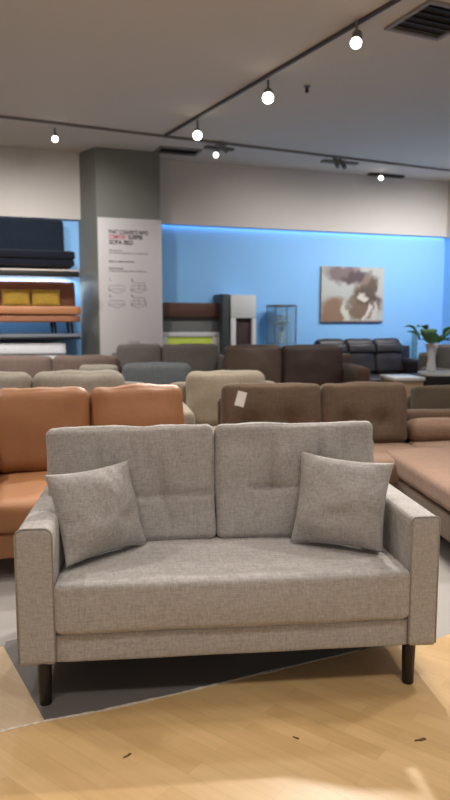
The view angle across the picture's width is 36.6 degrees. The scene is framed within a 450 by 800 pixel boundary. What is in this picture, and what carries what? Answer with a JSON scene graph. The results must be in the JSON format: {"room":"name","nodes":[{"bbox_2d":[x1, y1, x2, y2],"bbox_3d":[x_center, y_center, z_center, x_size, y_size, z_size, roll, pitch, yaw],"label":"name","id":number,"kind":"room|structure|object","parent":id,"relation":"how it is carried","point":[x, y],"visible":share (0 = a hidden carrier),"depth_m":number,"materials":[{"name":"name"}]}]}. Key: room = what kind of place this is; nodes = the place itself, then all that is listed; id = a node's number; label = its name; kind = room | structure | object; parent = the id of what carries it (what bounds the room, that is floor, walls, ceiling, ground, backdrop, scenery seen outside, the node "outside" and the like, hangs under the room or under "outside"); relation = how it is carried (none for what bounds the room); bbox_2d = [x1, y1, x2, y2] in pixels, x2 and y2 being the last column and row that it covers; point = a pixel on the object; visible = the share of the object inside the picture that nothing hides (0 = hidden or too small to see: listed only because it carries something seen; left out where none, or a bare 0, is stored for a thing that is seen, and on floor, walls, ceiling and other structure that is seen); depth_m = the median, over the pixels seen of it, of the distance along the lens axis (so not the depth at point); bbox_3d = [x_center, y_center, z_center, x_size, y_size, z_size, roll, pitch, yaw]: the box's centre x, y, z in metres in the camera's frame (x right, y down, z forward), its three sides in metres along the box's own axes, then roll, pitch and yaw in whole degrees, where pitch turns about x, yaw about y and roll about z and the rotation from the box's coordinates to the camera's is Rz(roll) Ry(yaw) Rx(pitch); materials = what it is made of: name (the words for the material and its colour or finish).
{"room":"store","nodes":[
{"label":"store","id":0,"kind":"room"},
{"bbox_2d":[78,147,159,354],"bbox_3d":[-1.496,-1.627,9.723,1.082,3.680,0.451,-2,7,-19],"label":"trim column","id":1,"kind":"structure","parent":0,"point":[114,183],"depth_m":9.43,"materials":[{"name":"grey paint"}]},
{"bbox_2d":[97,217,162,354],"bbox_3d":[-1.318,-1.155,9.585,0.894,2.735,0.024,-2,7,-19],"label":"poster","id":2,"kind":"object","parent":1,"relation":"attached to","point":[129,250],"visible":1,"depth_m":9.52,"materials":[{"name":"paper"}]},
{"bbox_2d":[0,217,444,357],"bbox_3d":[-1.611,-1.206,10.053,11.644,2.767,0.152,-2,7,-19],"label":"wall","id":3,"kind":"structure","parent":0,"point":[200,263],"depth_m":10.81,"materials":[{"name":"blue paint"}]},
{"bbox_2d":[0,268,78,276],"bbox_3d":[-3.279,-1.657,8.897,2.600,0.095,0.830,-2,7,-19],"label":"display shelf","id":4,"kind":"object","parent":3,"relation":"attached to","point":[3,271],"visible":1,"depth_m":8.77,"materials":[{"name":"white metal"}]},
{"bbox_2d":[0,217,74,269],"bbox_3d":[-3.075,-2.073,8.904,2.105,0.728,0.726,-2,7,-19],"label":"sofa","id":5,"kind":"object","parent":4,"relation":"on","point":[34,243],"visible":0.98,"depth_m":9.16,"materials":[{"name":"black fabric"}]},
{"bbox_2d":[0,249,74,259],"bbox_3d":[-3.075,-1.900,8.925,2.104,0.127,0.724,-2,7,-19],"label":"seat cushion","id":6,"kind":"object","parent":5,"relation":"on","point":[5,254],"depth_m":8.78,"materials":[{"name":"black fabric"}]},
{"bbox_2d":[0,333,80,339],"bbox_3d":[-3.279,-0.840,8.993,2.600,0.070,0.830,-2,7,-19],"label":"display shelf","id":7,"kind":"object","parent":3,"relation":"attached to","point":[3,336],"visible":0.9,"depth_m":8.88,"materials":[{"name":"wood"}]},
{"bbox_2d":[0,281,80,333],"bbox_3d":[-3.019,-1.240,9.021,2.106,0.717,0.728,-2,7,-19],"label":"sofa","id":8,"kind":"object","parent":7,"relation":"on","point":[66,312],"visible":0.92,"depth_m":9.02,"materials":[{"name":"orange leather"}]},
{"bbox_2d":[1,289,30,305],"bbox_3d":[-2.812,-1.377,9.140,0.384,0.226,0.141,-2,7,-19],"label":"throw pillow","id":9,"kind":"object","parent":8,"relation":"on","point":[9,297],"visible":1,"depth_m":9.09,"materials":[{"name":"yellow fabric"}]},
{"bbox_2d":[0,306,80,314],"bbox_3d":[-3.018,-1.185,9.028,2.105,0.137,0.724,-2,7,-19],"label":"seat cushion","id":10,"kind":"object","parent":8,"relation":"on","point":[4,310],"depth_m":8.87,"materials":[{"name":"orange leather"}]},
{"bbox_2d":[30,289,60,305],"bbox_3d":[-2.442,-1.392,9.262,0.394,0.226,0.139,-2,7,-19],"label":"throw pillow","id":11,"kind":"object","parent":8,"relation":"on","point":[39,297],"visible":1,"depth_m":9.22,"materials":[{"name":"yellow fabric"}]},
{"bbox_2d":[162,294,228,354],"bbox_3d":[-0.494,-0.790,10.183,1.027,1.575,0.416,-2,7,-19],"label":"shelving unit","id":12,"kind":"object","parent":3,"relation":"attached to","point":[204,323],"visible":0.46,"depth_m":10.11,"materials":[{"name":"brown wood"}]},
{"bbox_2d":[162,302,218,316],"bbox_3d":[-0.531,-1.348,10.190,0.972,0.210,0.256,-2,7,-19],"label":"shelf","id":13,"kind":"object","parent":12,"relation":"attached to","point":[168,309],"depth_m":10.06,"materials":[{"name":"brown wood"}]},
{"bbox_2d":[229,295,255,344],"bbox_3d":[0.210,-0.804,10.426,0.400,1.584,0.416,-2,7,-19],"label":"cabinet","id":14,"kind":"object","parent":3,"relation":"attached to","point":[242,308],"visible":0.43,"depth_m":10.20,"materials":[{"name":"white paint"}]},
{"bbox_2d":[320,266,383,321],"bbox_3d":[2.091,-1.731,11.168,1.158,0.894,0.045,-2,7,-19],"label":"print","id":15,"kind":"object","parent":3,"relation":"attached to","point":[347,294],"visible":1,"depth_m":11.14},
{"bbox_3d":[-3.279,-0.348,9.051,2.600,0.070,0.830,-2,7,-19],"label":"display shelf","id":16,"kind":"object","parent":3,"relation":"attached to","visible":0},
{"bbox_2d":[0,340,65,358],"bbox_3d":[-3.216,-0.580,9.031,2.106,0.395,0.729,-2,7,-19],"label":"bed","id":17,"kind":"object","parent":16,"relation":"on","point":[51,349],"visible":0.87,"depth_m":8.92,"materials":[{"name":"white fabric"}]},
{"bbox_2d":[0,147,448,236],"bbox_3d":[-1.601,-3.030,9.809,11.644,0.913,0.212,-2,7,-19],"label":"wall","id":18,"kind":"structure","parent":0,"point":[34,183],"depth_m":10.39,"materials":[{"name":"white paint"}]},
{"bbox_2d":[0,0,449,181],"bbox_3d":[0.589,-2.773,3.203,11.894,0.120,14.200,-2,7,-19],"label":"ceiling","id":19,"kind":"structure","parent":0,"point":[147,66],"depth_m":6.63,"materials":[{"name":"paint"}]},
{"bbox_2d":[154,146,202,156],"bbox_3d":[-0.648,-3.428,9.373,0.600,0.019,0.360,-2,7,-19],"label":"ceiling vent","id":20,"kind":"object","parent":19,"relation":"in","point":[169,150],"visible":1,"depth_m":9.36,"materials":[{"name":"black metal"}]},
{"bbox_2d":[204,145,233,151],"bbox_3d":[-0.080,-3.404,9.211,0.411,0.029,0.100,-3,7,-23],"label":"mounting plate","id":21,"kind":"object","parent":19,"relation":"attached to","point":[206,146],"visible":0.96,"depth_m":9.16,"materials":[{"name":"black metal"}]},
{"bbox_2d":[0,115,449,171],"bbox_3d":[0.465,-3.395,9.157,7.036,0.034,0.024,-3,7,-25],"label":"track","id":22,"kind":"object","parent":19,"relation":"attached to","point":[1,116],"visible":1,"depth_m":8.83,"materials":[{"name":"grey metal"}]},
{"bbox_2d":[52,128,57,141],"bbox_3d":[-2.052,-3.195,8.232,0.078,0.167,0.176,-1,7,-8],"label":"spotlight","id":23,"kind":"object","parent":22,"relation":"hanging from","point":[55,135],"visible":1,"depth_m":8.17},
{"bbox_2d":[213,144,218,157],"bbox_3d":[-0.117,-3.277,8.984,0.080,0.178,0.177,0,7,0],"label":"spotlight","id":24,"kind":"object","parent":22,"relation":"hanging from","point":[216,152],"visible":1,"depth_m":8.92,"materials":[{"name":"white glass"}]},
{"bbox_2d":[217,142,228,153],"bbox_3d":[-0.028,-3.295,8.879,0.153,0.155,0.064,0,7,0],"label":"spotlight","id":25,"kind":"object","parent":22,"relation":"hanging from","point":[224,149],"visible":1,"depth_m":8.86,"materials":[{"name":"black metal"}]},
{"bbox_2d":[164,0,401,136],"bbox_3d":[0.517,-3.054,6.256,0.036,0.034,5.273,-4,8,-28],"label":"track","id":26,"kind":"object","parent":19,"relation":"attached to","point":[390,3],"visible":1,"depth_m":6.06,"materials":[{"name":"metal"}]},
{"bbox_2d":[193,120,201,139],"bbox_3d":[-0.318,-3.130,7.928,0.112,0.221,0.190,0,7,0],"label":"spotlight","id":27,"kind":"object","parent":26,"relation":"hanging from","point":[197,134],"visible":1,"depth_m":7.87,"materials":[{"name":"white glass"}]},
{"bbox_2d":[262,80,273,103],"bbox_3d":[0.414,-2.974,6.594,0.116,0.219,0.192,0,7,0],"label":"spotlight","id":28,"kind":"object","parent":26,"relation":"hanging from","point":[268,96],"visible":1,"depth_m":6.54,"materials":[{"name":"white glass"}]},
{"bbox_2d":[350,20,361,48],"bbox_3d":[1.028,-2.826,5.285,0.094,0.207,0.176,2,7,19],"label":"spotlight","id":29,"kind":"object","parent":26,"relation":"hanging from","point":[356,39],"visible":1,"depth_m":5.24,"materials":[{"name":"white glass"}]},
{"bbox_2d":[303,85,309,92],"bbox_3d":[0.819,-3.104,6.792,0.070,0.059,0.070,0,7,0],"label":"sprinkler","id":30,"kind":"object","parent":19,"relation":"attached to","point":[306,87],"visible":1,"depth_m":6.78,"materials":[{"name":"black metal"}]},
{"bbox_2d":[321,159,333,163],"bbox_3d":[1.504,-3.485,9.899,0.256,0.029,0.201,-2,7,-19],"label":"mounting plate","id":31,"kind":"object","parent":19,"relation":"attached to","point":[322,161],"depth_m":9.93,"materials":[{"name":"black metal"}]},
{"bbox_2d":[332,158,339,168],"bbox_3d":[1.600,-3.414,9.777,0.067,0.172,0.129,-5,8,-34],"label":"spotlight","id":32,"kind":"object","parent":19,"relation":"hanging from","point":[335,160],"visible":0.94,"depth_m":9.75,"materials":[{"name":"black metal"}]},
{"bbox_2d":[338,159,346,169],"bbox_3d":[1.703,-3.417,9.843,0.067,0.168,0.139,-6,9,-44],"label":"spotlight","id":33,"kind":"object","parent":19,"relation":"hanging from","point":[343,165],"visible":0.94,"depth_m":9.81,"materials":[{"name":"black metal"}]},
{"bbox_2d":[344,161,358,165],"bbox_3d":[1.850,-3.499,10.019,0.269,0.029,0.199,-2,7,-19],"label":"mounting plate","id":34,"kind":"object","parent":19,"relation":"attached to","point":[345,162],"depth_m":10.05,"materials":[{"name":"black metal"}]},
{"bbox_2d":[367,173,404,177],"bbox_3d":[2.588,-3.605,10.920,0.641,0.029,0.100,-3,7,-21],"label":"mounting plate","id":35,"kind":"object","parent":19,"relation":"attached to","point":[368,174],"visible":1,"depth_m":10.89,"materials":[{"name":"black metal"}]},
{"bbox_2d":[384,0,449,40],"bbox_3d":[1.627,-2.949,5.296,0.540,0.019,0.540,-3,7,-24],"label":"ceiling vent","id":36,"kind":"object","parent":19,"relation":"in","point":[430,20],"visible":1,"depth_m":5.33,"materials":[{"name":"grey metal"}]},
{"bbox_2d":[0,535,449,799],"bbox_3d":[0.589,0.989,3.646,15.869,0.103,17.298,0,7,0],"label":"floor","id":37,"kind":"structure","parent":0,"point":[355,721],"depth_m":2.29,"materials":[{"name":"brown wood"}]},
{"bbox_2d":[0,355,122,379],"bbox_3d":[-2.393,-0.035,7.860,2.419,0.952,0.684,-1,7,-6],"label":"fabric sofa","id":38,"kind":"object","parent":37,"relation":"on","point":[31,365],"visible":0.24,"depth_m":7.92,"materials":[{"name":"beige fabric"}]},
{"bbox_2d":[0,355,52,379],"bbox_3d":[-2.406,-0.244,7.963,0.777,0.561,0.284,-1,7,-6],"label":"cushion","id":39,"kind":"object","parent":38,"relation":"on","point":[31,365],"depth_m":7.88,"materials":[{"name":"beige fabric"}]},
{"bbox_2d":[53,355,119,372],"bbox_3d":[-1.639,-0.255,8.046,0.776,0.559,0.275,-1,7,-6],"label":"cushion","id":40,"kind":"object","parent":38,"relation":"on","point":[61,362],"depth_m":7.96,"materials":[{"name":"beige fabric"}]},
{"bbox_2d":[0,370,143,395],"bbox_3d":[-1.589,0.245,5.531,1.920,0.941,0.878,-1,7,-8],"label":"fabric sofa","id":41,"kind":"object","parent":37,"relation":"on","point":[88,380],"visible":0.17,"depth_m":5.69,"materials":[{"name":"beige fabric"}]},
{"bbox_2d":[0,371,32,388],"bbox_3d":[-1.996,0.026,5.679,0.774,0.527,0.277,-1,7,-8],"label":"cushion","id":42,"kind":"object","parent":41,"relation":"on","point":[7,379],"depth_m":5.64,"materials":[{"name":"beige fabric"}]},
{"bbox_2d":[32,370,124,395],"bbox_3d":[-1.238,0.011,5.784,0.784,0.535,0.277,-1,7,-8],"label":"cushion","id":43,"kind":"object","parent":41,"relation":"on","point":[88,380],"depth_m":5.71,"materials":[{"name":"beige fabric"}]},
{"bbox_2d":[0,383,183,558],"bbox_3d":[-0.869,0.410,4.107,1.417,0.945,1.067,-2,7,-17],"label":"leather sofa","id":44,"kind":"object","parent":37,"relation":"on","point":[26,414],"visible":0.47,"depth_m":4.22,"materials":[{"name":"orange leather"}]},
{"bbox_2d":[0,471,47,533],"bbox_3d":[-1.028,0.569,3.963,0.602,0.208,0.850,-2,7,-17],"label":"seat cushion","id":45,"kind":"object","parent":44,"relation":"on","point":[20,491],"depth_m":3.65,"materials":[{"name":"orange leather"}]},
{"bbox_2d":[0,386,89,472],"bbox_3d":[-1.160,0.189,4.332,0.602,0.547,0.300,-2,7,-17],"label":"cushion","id":46,"kind":"object","parent":44,"relation":"on","point":[26,414],"depth_m":4.20,"materials":[{"name":"orange leather"}]},
{"bbox_2d":[89,383,183,425],"bbox_3d":[-0.583,0.169,4.499,0.625,0.558,0.306,-2,7,-17],"label":"cushion","id":47,"kind":"object","parent":44,"relation":"on","point":[138,404],"depth_m":4.40,"materials":[{"name":"orange leather"}]},
{"bbox_2d":[79,364,117,370],"bbox_3d":[-1.357,0.059,7.348,0.498,0.885,0.522,-1,7,-6],"label":"armchair","id":48,"kind":"object","parent":37,"relation":"on","point":[96,367],"visible":0.02,"depth_m":7.30,"materials":[{"name":"beige fabric"}]},
{"bbox_2d":[121,362,191,384],"bbox_3d":[-0.679,0.095,6.847,0.810,0.932,0.826,-1,7,-6],"label":"armchair","id":49,"kind":"object","parent":37,"relation":"on","point":[160,373],"visible":0.16,"depth_m":6.93,"materials":[{"name":"fabric"}]},
{"bbox_2d":[112,343,223,371],"bbox_3d":[-0.717,-0.194,8.759,1.480,1.058,0.663,-1,7,-10],"label":"fabric sofa","id":50,"kind":"object","parent":37,"relation":"on","point":[199,356],"visible":0.26,"depth_m":8.78,"materials":[{"name":"grey fabric"}]},
{"bbox_2d":[116,344,161,366],"bbox_3d":[-1.105,-0.411,8.787,0.585,0.632,0.288,-1,7,-10],"label":"cushion","id":51,"kind":"object","parent":50,"relation":"on","point":[126,353],"depth_m":8.69,"materials":[{"name":"grey fabric"}]},
{"bbox_2d":[162,343,217,371],"bbox_3d":[-0.452,-0.424,8.901,0.749,0.632,0.295,-1,7,-10],"label":"cushion","id":52,"kind":"object","parent":50,"relation":"on","point":[199,356],"depth_m":8.81,"materials":[{"name":"grey fabric"}]},
{"bbox_2d":[0,650,359,731],"bbox_3d":[-0.176,1.072,2.492,1.604,0.001,0.031,-3,7,-23],"label":"tape","id":53,"kind":"object","parent":37,"relation":"on","point":[277,669],"visible":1,"depth_m":2.46,"materials":[{"name":"beige plastic"}]},
{"bbox_2d":[171,370,273,434],"bbox_3d":[0.045,0.213,5.906,1.000,0.917,0.827,-1,7,-10],"label":"armchair","id":54,"kind":"object","parent":37,"relation":"on","point":[201,390],"visible":0.31,"depth_m":5.95,"materials":[{"name":"beige fabric"}]},
{"bbox_2d":[186,370,264,425],"bbox_3d":[0.010,-0.012,6.079,0.732,0.511,0.269,-1,7,-10],"label":"cushion","id":55,"kind":"object","parent":54,"relation":"on","point":[203,388],"depth_m":5.95,"materials":[{"name":"beige fabric"}]},
{"bbox_2d":[13,421,440,705],"bbox_3d":[-0.009,0.570,2.810,1.522,0.926,0.844,-1,7,-6],"label":"loveseat","id":56,"kind":"object","parent":37,"relation":"on","point":[218,570],"visible":0.73,"depth_m":2.51,"materials":[{"name":"grey fabric"}]},
{"bbox_2d":[44,460,146,567],"bbox_3d":[-0.489,0.423,2.623,0.186,0.330,0.382,6,9,43],"label":"throw pillow","id":57,"kind":"object","parent":56,"relation":"on","point":[97,513],"visible":1,"depth_m":2.55,"materials":[{"name":"grey fabric"}]},
{"bbox_2d":[46,424,215,540],"bbox_3d":[-0.390,0.355,2.868,0.701,0.508,0.272,-1,7,-6],"label":"cushion","id":58,"kind":"object","parent":56,"relation":"on","point":[172,467],"depth_m":2.79,"materials":[{"name":"grey fabric"}]},
{"bbox_2d":[54,535,409,634],"bbox_3d":[0.007,0.683,2.767,1.284,0.215,0.728,-1,7,-6],"label":"seat cushion","id":59,"kind":"object","parent":56,"relation":"on","point":[168,584],"depth_m":2.45,"materials":[{"name":"grey fabric"}]},
{"bbox_2d":[213,421,373,537],"bbox_3d":[0.295,0.342,2.936,0.695,0.503,0.277,-1,7,-6],"label":"cushion","id":60,"kind":"object","parent":56,"relation":"on","point":[257,465],"depth_m":2.84,"materials":[{"name":"grey fabric"}]},
{"bbox_2d":[290,451,393,552],"bbox_3d":[0.465,0.400,2.720,0.382,0.354,0.190,3,7,22],"label":"throw pillow","id":61,"kind":"object","parent":56,"relation":"on","point":[342,502],"visible":1,"depth_m":2.67,"materials":[{"name":"grey fabric"}]},
{"bbox_2d":[266,305,296,344],"bbox_3d":[0.867,-0.670,10.533,0.490,1.589,0.490,-2,7,-19],"label":"display cabinet","id":62,"kind":"object","parent":37,"relation":"on","point":[267,306],"visible":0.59,"depth_m":10.37,"materials":[{"name":"metal"}]},
{"bbox_2d":[274,316,290,342],"bbox_3d":[0.879,-1.088,10.460,0.317,0.413,0.279,0,7,0],"label":"flower vase","id":63,"kind":"object","parent":62,"relation":"on","point":[281,334],"visible":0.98,"depth_m":10.46,"materials":[{"name":"white paint"}]},
{"bbox_2d":[223,344,369,385],"bbox_3d":[0.825,-0.123,8.132,1.627,1.065,0.929,-1,7,-6],"label":"leather sofa","id":64,"kind":"object","parent":37,"relation":"on","point":[320,364],"visible":0.44,"depth_m":8.26,"materials":[{"name":"brown leather"}]},
{"bbox_2d":[224,344,281,382],"bbox_3d":[0.345,-0.356,8.308,0.714,0.644,0.290,-1,7,-6],"label":"cushion","id":65,"kind":"object","parent":64,"relation":"on","point":[266,359],"depth_m":8.21,"materials":[{"name":"leather"}]},
{"bbox_2d":[282,344,342,385],"bbox_3d":[1.071,-0.367,8.383,0.765,0.639,0.287,-1,7,-6],"label":"cushion","id":66,"kind":"object","parent":64,"relation":"on","point":[320,364],"depth_m":8.28,"materials":[{"name":"leather"}]},
{"bbox_2d":[217,381,449,541],"bbox_3d":[1.295,0.389,4.509,2.558,0.894,2.021,-1,7,-5],"label":"sectional sofa","id":67,"kind":"object","parent":37,"relation":"on","point":[417,441],"visible":0.59,"depth_m":5.08,"materials":[{"name":"brown fabric"}]},
{"bbox_2d":[234,382,246,406],"bbox_3d":[0.113,-0.040,4.938,0.095,0.184,0.046,-1,7,-5],"label":"price tag","id":68,"kind":"object","parent":67,"relation":"hanging from","point":[241,396],"visible":1,"depth_m":4.93,"materials":[{"name":"white paper"}]},
{"bbox_2d":[220,383,321,423],"bbox_3d":[0.347,0.111,5.160,0.766,0.486,0.278,-1,7,-5],"label":"cushion","id":69,"kind":"object","parent":67,"relation":"on","point":[264,402],"depth_m":5.07,"materials":[{"name":"brown fabric"}]},
{"bbox_2d":[320,381,406,442],"bbox_3d":[1.057,0.101,5.219,0.670,0.488,0.276,-1,7,-5],"label":"cushion","id":70,"kind":"object","parent":67,"relation":"on","point":[382,404],"depth_m":5.13,"materials":[{"name":"brown fabric"}]},
{"bbox_2d":[373,442,412,485],"bbox_3d":[1.072,0.449,4.874,0.724,0.208,0.756,-1,7,-5],"label":"seat cushion","id":71,"kind":"object","parent":67,"relation":"on","point":[383,452],"depth_m":4.65,"materials":[{"name":"beige fabric"}]},
{"bbox_2d":[385,447,449,510],"bbox_3d":[1.696,0.482,4.211,1.074,0.192,1.340,-1,7,-5],"label":"cushion","id":72,"kind":"object","parent":67,"relation":"on","point":[423,473],"depth_m":4.21,"materials":[{"name":"beige fabric"}]},
{"bbox_2d":[407,440,449,446],"bbox_3d":[1.944,0.423,5.095,1.054,0.201,0.574,-1,7,-5],"label":"seat cushion","id":73,"kind":"object","parent":67,"relation":"on","point":[415,443],"depth_m":5.14,"materials":[{"name":"beige fabric"}]},
{"bbox_2d":[314,338,417,381],"bbox_3d":[2.234,-0.423,10.652,2.098,1.071,0.976,-2,7,-19],"label":"leather sofa","id":74,"kind":"object","parent":37,"relation":"on","point":[381,356],"visible":0.41,"depth_m":10.87,"materials":[{"name":"black leather"}]},
{"bbox_2d":[314,339,344,343],"bbox_3d":[1.666,-0.669,10.722,0.515,0.596,0.312,-2,7,-19],"label":"cushion","id":75,"kind":"object","parent":74,"relation":"on","point":[320,341],"depth_m":10.66,"materials":[{"name":"black leather"}]},
{"bbox_2d":[344,338,375,373],"bbox_3d":[2.144,-0.690,10.884,0.513,0.589,0.312,-2,7,-19],"label":"cushion","id":76,"kind":"object","parent":74,"relation":"on","point":[362,351],"depth_m":10.78,"materials":[{"name":"black leather"}]},
{"bbox_2d":[370,374,380,381],"bbox_3d":[2.269,-0.292,10.565,0.505,0.208,0.755,-2,7,-19],"label":"seat cushion","id":77,"kind":"object","parent":74,"relation":"on","point":[373,377],"depth_m":10.21,"materials":[{"name":"black leather"}]},
{"bbox_2d":[372,338,402,373],"bbox_3d":[2.622,-0.710,11.048,0.516,0.594,0.310,-2,7,-19],"label":"cushion","id":78,"kind":"object","parent":74,"relation":"on","point":[387,359],"depth_m":10.93,"materials":[{"name":"black leather"}]},
{"bbox_2d":[379,373,402,374],"bbox_3d":[2.747,-0.310,10.728,0.505,0.204,0.757,-2,7,-19],"label":"seat cushion","id":79,"kind":"object","parent":74,"relation":"on","point":[379,373],"depth_m":10.83,"materials":[{"name":"black leather"}]},
{"bbox_2d":[380,374,424,395],"bbox_3d":[1.984,0.097,7.664,0.360,0.737,0.440,-1,7,-8],"label":"side table","id":80,"kind":"object","parent":37,"relation":"on","point":[410,381],"visible":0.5,"depth_m":7.43,"materials":[{"name":"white wood"}]},
{"bbox_2d":[407,385,449,408],"bbox_3d":[2.377,0.262,6.112,1.252,0.771,0.926,-1,7,-5],"label":"fabric sofa","id":81,"kind":"object","parent":37,"relation":"on","point":[430,396],"visible":0.37,"depth_m":6.21,"materials":[{"name":"brown fabric"}]},
{"bbox_2d":[409,370,449,385],"bbox_3d":[2.658,0.027,8.260,0.720,0.736,0.520,-1,7,-8],"label":"coffee table","id":82,"kind":"object","parent":37,"relation":"on","point":[439,377],"visible":0.44,"depth_m":7.98,"materials":[{"name":"black paint"}]},
{"bbox_2d":[404,325,449,371],"bbox_3d":[2.539,-0.628,8.239,0.713,0.570,0.446,0,7,0],"label":"potted plant","id":83,"kind":"object","parent":82,"relation":"on","point":[430,336],"visible":1,"depth_m":8.20,"materials":[{"name":"green plant"}]},
{"bbox_2d":[418,344,449,370],"bbox_3d":[3.236,-0.224,9.088,0.969,1.041,0.927,-2,7,-19],"label":"armchair","id":84,"kind":"object","parent":37,"relation":"on","point":[442,359],"visible":0.29,"depth_m":9.16,"materials":[{"name":"grey fabric"}]},
{"bbox_2d":[435,344,449,368],"bbox_3d":[3.154,-0.464,9.301,0.612,0.614,0.282,-2,7,-19],"label":"cushion","id":85,"kind":"object","parent":84,"relation":"on","point":[442,359],"depth_m":9.15,"materials":[{"name":"grey fabric"}]},
{"bbox_2d":[441,181,449,343],"bbox_3d":[6.116,-1.096,5.210,0.173,3.680,14.000,-2,7,-19],"label":"wall","id":86,"kind":"structure","parent":0,"point":[446,289],"depth_m":11.65,"materials":[{"name":"blue paint"}]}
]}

